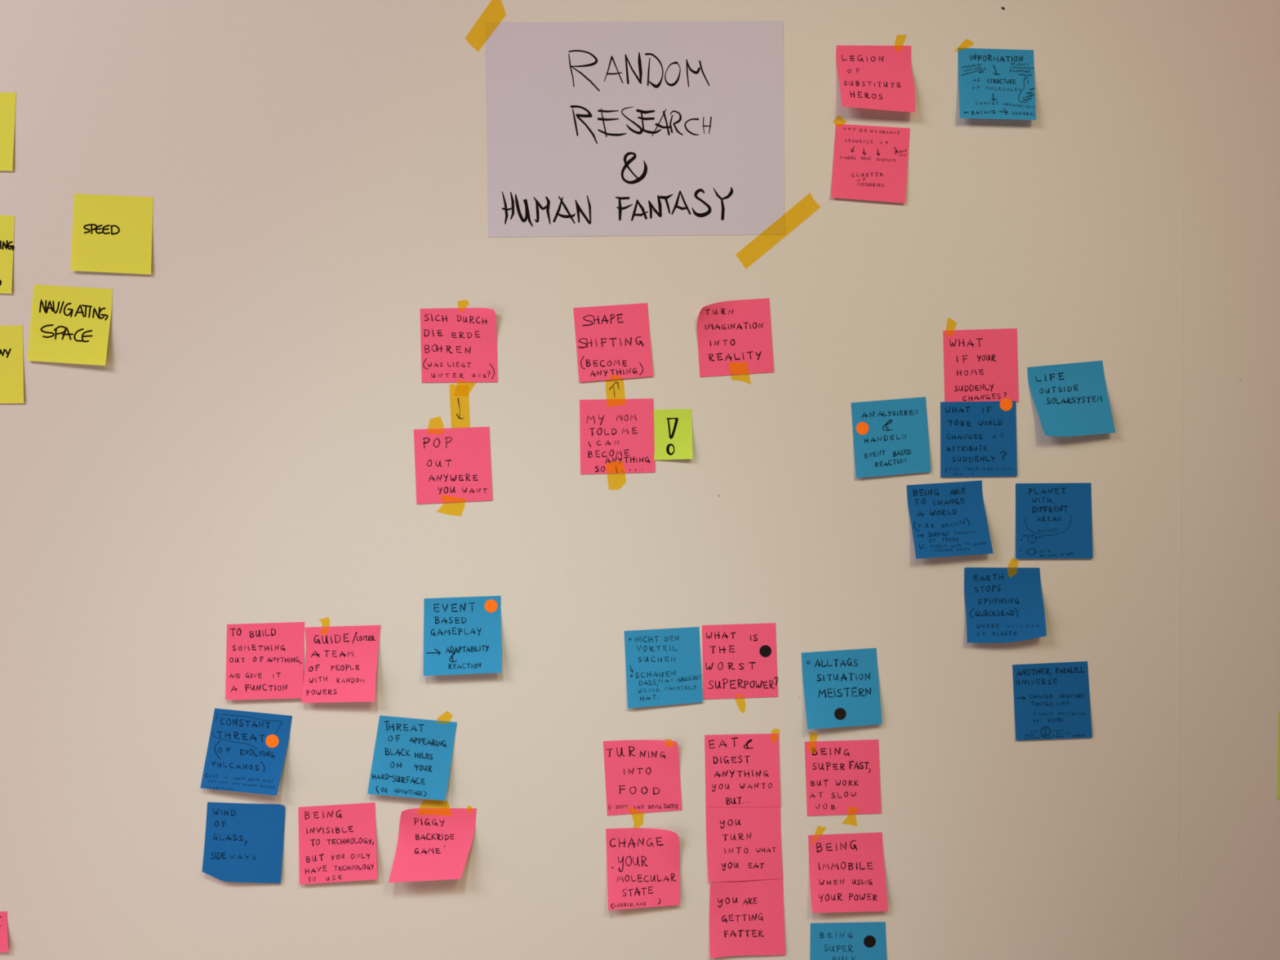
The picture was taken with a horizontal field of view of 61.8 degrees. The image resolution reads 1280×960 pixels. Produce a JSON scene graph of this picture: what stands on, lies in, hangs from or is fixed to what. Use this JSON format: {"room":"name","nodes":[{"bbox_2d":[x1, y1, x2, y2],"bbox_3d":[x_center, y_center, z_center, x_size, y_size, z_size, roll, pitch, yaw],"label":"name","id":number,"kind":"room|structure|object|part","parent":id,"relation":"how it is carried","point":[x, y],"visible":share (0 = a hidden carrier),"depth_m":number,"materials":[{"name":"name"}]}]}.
{"room":"office meeting room","nodes":[
{"label":"office meeting room","id":0,"kind":"room"},
{"bbox_2d":[0,0,1279,959],"bbox_3d":[0.000,0.050,1.120,4.800,2.800,0.120,0,0,0],"label":"wall","id":1,"kind":"structure","parent":0,"point":[241,450],"depth_m":1.06,"materials":[{"name":"white paint"}]},
{"bbox_2d":[0,911,8,951],"bbox_3d":[-0.664,0.448,1.057,0.080,0.040,0.005,0,0,0],"label":"sticky note","id":2,"kind":"object","parent":1,"relation":"attached to","point":[3,915],"visible":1,"depth_m":1.06,"materials":[{"name":"pink paper"}]},
{"bbox_2d":[0,215,14,293],"bbox_3d":[-0.660,-0.225,1.059,0.080,0.080,0.002,0,0,0],"label":"sticky note","id":3,"kind":"object","parent":1,"relation":"attached to","point":[6,222],"visible":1,"depth_m":1.06,"materials":[{"name":"yellow paper"}]},
{"bbox_2d":[0,92,16,170],"bbox_3d":[-0.658,-0.345,1.059,0.078,0.078,0.002,0,0,0],"label":"sticky note","id":4,"kind":"object","parent":1,"relation":"attached to","point":[7,100],"visible":1,"depth_m":1.06,"materials":[{"name":"yellow paper"}]},
{"bbox_2d":[0,324,23,403],"bbox_3d":[-0.649,-0.114,1.059,0.079,0.079,0.002,0,0,0],"label":"sticky note","id":5,"kind":"object","parent":1,"relation":"attached to","point":[11,366],"visible":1,"depth_m":1.06,"materials":[{"name":"yellow paper"}]},
{"bbox_2d":[26,284,112,365],"bbox_3d":[-0.565,-0.153,1.056,0.083,0.081,0.008,0,0,0],"label":"sticky note","id":6,"kind":"object","parent":1,"relation":"attached to","point":[68,324],"visible":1,"depth_m":1.06,"materials":[{"name":"yellow paper"}]},
{"bbox_2d":[70,193,153,274],"bbox_3d":[-0.523,-0.244,1.058,0.080,0.081,0.004,0,0,0],"label":"sticky note","id":7,"kind":"object","parent":1,"relation":"attached to","point":[111,233],"visible":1,"depth_m":1.06,"materials":[{"name":"yellow paper"}]},
{"bbox_2d":[202,802,284,883],"bbox_3d":[-0.391,0.359,1.055,0.079,0.080,0.009,0,0,0],"label":"sticky note","id":8,"kind":"object","parent":1,"relation":"attached to","point":[244,842],"visible":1,"depth_m":1.06,"materials":[{"name":"blue paper"}]},
{"bbox_2d":[200,708,292,795],"bbox_3d":[-0.389,0.268,1.053,0.088,0.082,0.014,0,0,0],"label":"sticky note","id":9,"kind":"object","parent":1,"relation":"attached to","point":[238,757],"visible":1,"depth_m":1.06,"materials":[{"name":"blue paper"}]},
{"bbox_2d":[265,734,279,747],"bbox_3d":[-0.364,0.259,1.058,0.013,0.013,0.002,0,0,0],"label":"sticker","id":10,"kind":"object","parent":9,"relation":"attached to","point":[272,740],"visible":1,"depth_m":1.06,"materials":[{"name":"orange paper"}]},
{"bbox_2d":[225,622,304,700],"bbox_3d":[-0.371,0.179,1.057,0.077,0.076,0.006,0,0,0],"label":"sticky note","id":11,"kind":"object","parent":1,"relation":"attached to","point":[264,660],"visible":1,"depth_m":1.06,"materials":[{"name":"pink paper"}]},
{"bbox_2d":[297,802,377,884],"bbox_3d":[-0.299,0.359,1.056,0.080,0.080,0.007,0,0,0],"label":"sticky note","id":12,"kind":"object","parent":1,"relation":"attached to","point":[337,842],"visible":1,"depth_m":1.06,"materials":[{"name":"pink paper"}]},
{"bbox_2d":[301,625,380,702],"bbox_3d":[-0.295,0.181,1.052,0.076,0.076,0.014,0,0,0],"label":"sticky note","id":13,"kind":"object","parent":1,"relation":"attached to","point":[341,661],"visible":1,"depth_m":1.06,"materials":[{"name":"pink paper"}]},
{"bbox_2d":[367,715,457,800],"bbox_3d":[-0.225,0.274,1.055,0.086,0.082,0.009,0,0,0],"label":"sticky note","id":14,"kind":"object","parent":1,"relation":"attached to","point":[412,757],"visible":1,"depth_m":1.06,"materials":[{"name":"blue paper"}]},
{"bbox_2d":[388,808,476,882],"bbox_3d":[-0.203,0.358,1.050,0.083,0.067,0.020,0,0,0],"label":"sticky note","id":15,"kind":"object","parent":1,"relation":"attached to","point":[433,844],"visible":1,"depth_m":1.05,"materials":[{"name":"pink paper"}]},
{"bbox_2d":[413,426,492,504],"bbox_3d":[-0.185,-0.014,1.059,0.078,0.077,0.001,0,0,0],"label":"sticky note","id":16,"kind":"object","parent":1,"relation":"attached to","point":[452,464],"visible":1,"depth_m":1.06,"materials":[{"name":"pink paper"}]},
{"bbox_2d":[420,307,497,382],"bbox_3d":[-0.180,-0.134,1.056,0.077,0.074,0.007,0,0,0],"label":"sticky note","id":17,"kind":"object","parent":1,"relation":"attached to","point":[459,344],"visible":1,"depth_m":1.06,"materials":[{"name":"pink paper"}]},
{"bbox_2d":[456,397,463,418],"bbox_3d":[-0.179,-0.072,1.060,0.021,0.046,0.001,0,0,0],"label":"arrow","id":18,"kind":"object","parent":1,"relation":"attached to","point":[458,397],"visible":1,"depth_m":1.06,"materials":[{"name":"black"}]},
{"bbox_2d":[423,595,501,675],"bbox_3d":[-0.175,0.153,1.054,0.078,0.078,0.011,0,0,0],"label":"sticky note","id":19,"kind":"object","parent":1,"relation":"attached to","point":[460,637],"visible":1,"depth_m":1.06,"materials":[{"name":"blue paper"}]},
{"bbox_2d":[484,599,497,612],"bbox_3d":[-0.148,0.125,1.060,0.013,0.013,0.001,0,0,0],"label":"sticker","id":20,"kind":"object","parent":19,"relation":"attached to","point":[491,606],"visible":1,"depth_m":1.06,"materials":[{"name":"orange paper"}]},
{"bbox_2d":[573,302,653,395],"bbox_3d":[-0.026,-0.124,1.059,0.079,0.103,0.002,0,0,0],"label":"sticky note","id":21,"kind":"object","parent":1,"relation":"attached to","point":[613,342],"depth_m":1.06,"materials":[{"name":"pink paper"}]},
{"bbox_3d":[-0.024,-0.088,1.059,0.020,0.032,0.002,0,0,0],"label":"tape strip","id":22,"kind":"part","parent":21,"relation":"part of","materials":[{"name":"yellow paper"}]},
{"bbox_2d":[579,398,655,474],"bbox_3d":[-0.022,-0.043,1.059,0.075,0.075,0.001,0,0,0],"label":"sticky note","id":23,"kind":"object","parent":1,"relation":"attached to","point":[616,435],"visible":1,"depth_m":1.06,"materials":[{"name":"pink paper"}]},
{"bbox_2d":[484,20,784,236],"bbox_3d":[-0.005,-0.348,1.060,0.297,0.214,0.001,0,0,0],"label":"sheet","id":24,"kind":"object","parent":1,"relation":"attached to","point":[627,128],"visible":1,"depth_m":1.06,"materials":[{"name":"white paper"}]},
{"bbox_2d":[603,739,681,815],"bbox_3d":[0.003,0.295,1.057,0.078,0.075,0.005,0,0,0],"label":"sticky note","id":25,"kind":"object","parent":1,"relation":"attached to","point":[642,775],"visible":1,"depth_m":1.06,"materials":[{"name":"pink paper"}]},
{"bbox_2d":[605,827,679,910],"bbox_3d":[0.003,0.384,1.054,0.073,0.077,0.011,0,0,0],"label":"sticky note","id":26,"kind":"object","parent":1,"relation":"attached to","point":[643,864],"visible":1,"depth_m":1.06,"materials":[{"name":"pink paper"}]},
{"bbox_2d":[623,626,702,708],"bbox_3d":[0.023,0.185,1.057,0.078,0.080,0.005,0,0,0],"label":"sticky note","id":27,"kind":"object","parent":1,"relation":"attached to","point":[664,665],"visible":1,"depth_m":1.06,"materials":[{"name":"blue paper"}]},
{"bbox_2d":[653,408,693,460],"bbox_3d":[0.032,-0.045,1.057,0.041,0.051,0.006,0,0,0],"label":"sticky note","id":28,"kind":"object","parent":1,"relation":"attached to","point":[673,428],"visible":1,"depth_m":1.06,"materials":[{"name":"paper"}]},
{"bbox_2d":[697,297,773,377],"bbox_3d":[0.095,-0.141,1.055,0.077,0.078,0.010,0,0,0],"label":"sticky note","id":29,"kind":"object","parent":1,"relation":"attached to","point":[734,337],"visible":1,"depth_m":1.06,"materials":[{"name":"pink paper"}]},
{"bbox_2d":[702,622,777,699],"bbox_3d":[0.099,0.180,1.060,0.075,0.076,0.001,0,0,0],"label":"sticky note","id":30,"kind":"object","parent":1,"relation":"attached to","point":[734,666],"visible":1,"depth_m":1.06,"materials":[{"name":"pink paper"}]},
{"bbox_2d":[759,644,771,657],"bbox_3d":[0.124,0.170,1.060,0.012,0.012,0.001,0,0,0],"label":"sticker","id":31,"kind":"object","parent":30,"relation":"attached to","point":[765,651],"visible":1,"depth_m":1.06,"materials":[{"name":"black paper"}]},
{"bbox_2d":[704,733,780,807],"bbox_3d":[0.102,0.288,1.059,0.076,0.073,0.001,0,0,0],"label":"sticky note","id":32,"kind":"object","parent":1,"relation":"attached to","point":[742,770],"visible":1,"depth_m":1.06,"materials":[{"name":"pink paper"}]},
{"bbox_2d":[705,804,782,882],"bbox_3d":[0.103,0.360,1.058,0.077,0.076,0.003,0,0,0],"label":"sticky note","id":33,"kind":"object","parent":1,"relation":"attached to","point":[744,843],"visible":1,"depth_m":1.06,"materials":[{"name":"pink paper"}]},
{"bbox_2d":[709,878,785,958],"bbox_3d":[0.106,0.433,1.058,0.075,0.078,0.004,0,0,-2],"label":"sticky note","id":34,"kind":"object","parent":1,"relation":"attached to","point":[747,917],"visible":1,"depth_m":1.06,"materials":[{"name":"pink paper"}]},
{"bbox_2d":[801,648,882,728],"bbox_3d":[0.200,0.206,1.054,0.079,0.078,0.011,0,0,0],"label":"sticky note","id":35,"kind":"object","parent":1,"relation":"attached to","point":[847,680],"visible":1,"depth_m":1.06,"materials":[{"name":"blue paper"}]},
{"bbox_2d":[834,707,846,719],"bbox_3d":[0.197,0.231,1.054,0.012,0.011,0.002,0,0,0],"label":"sticker","id":36,"kind":"object","parent":35,"relation":"attached to","point":[840,713],"visible":1,"depth_m":1.05,"materials":[{"name":"black paper"}]},
{"bbox_2d":[804,739,881,816],"bbox_3d":[0.201,0.295,1.059,0.076,0.076,0.001,0,0,0],"label":"sticky note","id":37,"kind":"object","parent":1,"relation":"attached to","point":[842,777],"visible":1,"depth_m":1.06,"materials":[{"name":"pink paper"}]},
{"bbox_2d":[808,832,888,912],"bbox_3d":[0.206,0.387,1.054,0.078,0.076,0.011,0,0,0],"label":"sticky note","id":38,"kind":"object","parent":1,"relation":"attached to","point":[846,871],"visible":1,"depth_m":1.06,"materials":[{"name":"pink paper"}]},
{"bbox_2d":[809,921,886,959],"bbox_3d":[0.207,0.476,1.058,0.078,0.076,0.003,0,0,0],"label":"sticky note","id":39,"kind":"object","parent":1,"relation":"attached to","point":[830,940],"visible":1,"depth_m":1.06,"materials":[{"name":"blue paper"}]},
{"bbox_2d":[863,935,875,947],"bbox_3d":[0.228,0.458,1.060,0.012,0.012,0.001,0,0,0],"label":"sticker","id":40,"kind":"object","parent":39,"relation":"attached to","point":[869,941],"visible":1,"depth_m":1.06,"materials":[{"name":"black paper"}]},
{"bbox_2d":[831,124,910,203],"bbox_3d":[0.228,-0.314,1.058,0.079,0.080,0.003,0,0,0],"label":"sticky note","id":41,"kind":"object","parent":1,"relation":"attached to","point":[870,162],"visible":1,"depth_m":1.06,"materials":[{"name":"pink paper"}]},
{"bbox_2d":[835,45,915,112],"bbox_3d":[0.233,-0.396,1.052,0.077,0.071,0.015,0,0,0],"label":"sticky note","id":42,"kind":"object","parent":1,"relation":"attached to","point":[881,77],"visible":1,"depth_m":1.06,"materials":[{"name":"pink paper"}]},
{"bbox_2d":[850,396,931,478],"bbox_3d":[0.249,-0.042,1.058,0.079,0.081,0.004,0,0,0],"label":"sticky note","id":43,"kind":"object","parent":1,"relation":"attached to","point":[895,442],"visible":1,"depth_m":1.06,"materials":[{"name":"blue paper"}]},
{"bbox_2d":[856,422,868,435],"bbox_3d":[0.221,-0.051,1.059,0.013,0.013,0.001,0,0,0],"label":"sticker","id":44,"kind":"object","parent":43,"relation":"attached to","point":[862,428],"visible":1,"depth_m":1.06,"materials":[{"name":"orange paper"}]},
{"bbox_2d":[906,480,993,559],"bbox_3d":[0.306,0.039,1.054,0.083,0.077,0.012,0,0,0],"label":"sticky note","id":45,"kind":"object","parent":1,"relation":"attached to","point":[948,519],"visible":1,"depth_m":1.06,"materials":[{"name":"blue paper"}]},
{"bbox_2d":[940,400,1017,477],"bbox_3d":[0.336,-0.041,1.059,0.076,0.076,0.002,0,0,0],"label":"sticky note","id":46,"kind":"object","parent":1,"relation":"attached to","point":[978,438],"visible":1,"depth_m":1.06,"materials":[{"name":"blue paper"}]},
{"bbox_2d":[1000,398,1012,410],"bbox_3d":[0.363,-0.075,1.059,0.013,0.013,0.001,0,0,0],"label":"sticker","id":47,"kind":"object","parent":46,"relation":"attached to","point":[1006,404],"visible":1,"depth_m":1.06,"materials":[{"name":"orange paper"}]},
{"bbox_2d":[942,328,1018,402],"bbox_3d":[0.338,-0.113,1.060,0.075,0.074,0.001,0,0,0],"label":"sticky note","id":48,"kind":"object","parent":1,"relation":"attached to","point":[981,365],"visible":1,"depth_m":1.06,"materials":[{"name":"pink paper"}]},
{"bbox_2d":[957,48,1035,119],"bbox_3d":[0.353,-0.391,1.055,0.076,0.075,0.009,0,0,0],"label":"sticky note","id":49,"kind":"object","parent":1,"relation":"attached to","point":[993,83],"visible":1,"depth_m":1.06,"materials":[{"name":"blue paper"}]},
{"bbox_2d":[964,567,1046,643],"bbox_3d":[0.360,0.123,1.053,0.078,0.074,0.014,0,0,0],"label":"sticky note","id":50,"kind":"object","parent":1,"relation":"attached to","point":[1002,604],"visible":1,"depth_m":1.06,"materials":[{"name":"blue paper"}]},
{"bbox_2d":[1012,661,1092,740],"bbox_3d":[0.408,0.219,1.059,0.078,0.078,0.002,0,0,0],"label":"sticky note","id":51,"kind":"object","parent":1,"relation":"attached to","point":[1051,700],"visible":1,"depth_m":1.06,"materials":[{"name":"blue paper"}]},
{"bbox_2d":[1015,483,1093,558],"bbox_3d":[0.410,0.040,1.058,0.076,0.075,0.002,0,0,0],"label":"sticky note","id":52,"kind":"object","parent":1,"relation":"attached to","point":[1053,520],"visible":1,"depth_m":1.06,"materials":[{"name":"blue paper"}]},
{"bbox_2d":[1026,360,1115,436],"bbox_3d":[0.426,-0.081,1.052,0.084,0.076,0.015,0,0,0],"label":"sticky note","id":53,"kind":"object","parent":1,"relation":"attached to","point":[1069,399],"visible":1,"depth_m":1.06,"materials":[{"name":"blue paper"}]},
{"bbox_2d":[1173,0,1186,959],"bbox_3d":[0.535,0.050,1.060,0.026,2.800,0.001,0,0,0],"label":"trim","id":54,"kind":"structure","parent":1,"relation":"attached to","point":[1183,2],"depth_m":1.06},
{"bbox_2d":[1277,711,1279,799],"bbox_3d":[0.670,0.272,1.059,0.076,0.088,0.001,0,0,0],"label":"sticky note","id":55,"kind":"object","parent":1,"relation":"attached to","point":[1278,768],"visible":1,"depth_m":1.06,"materials":[{"name":"paper"}]}
]}

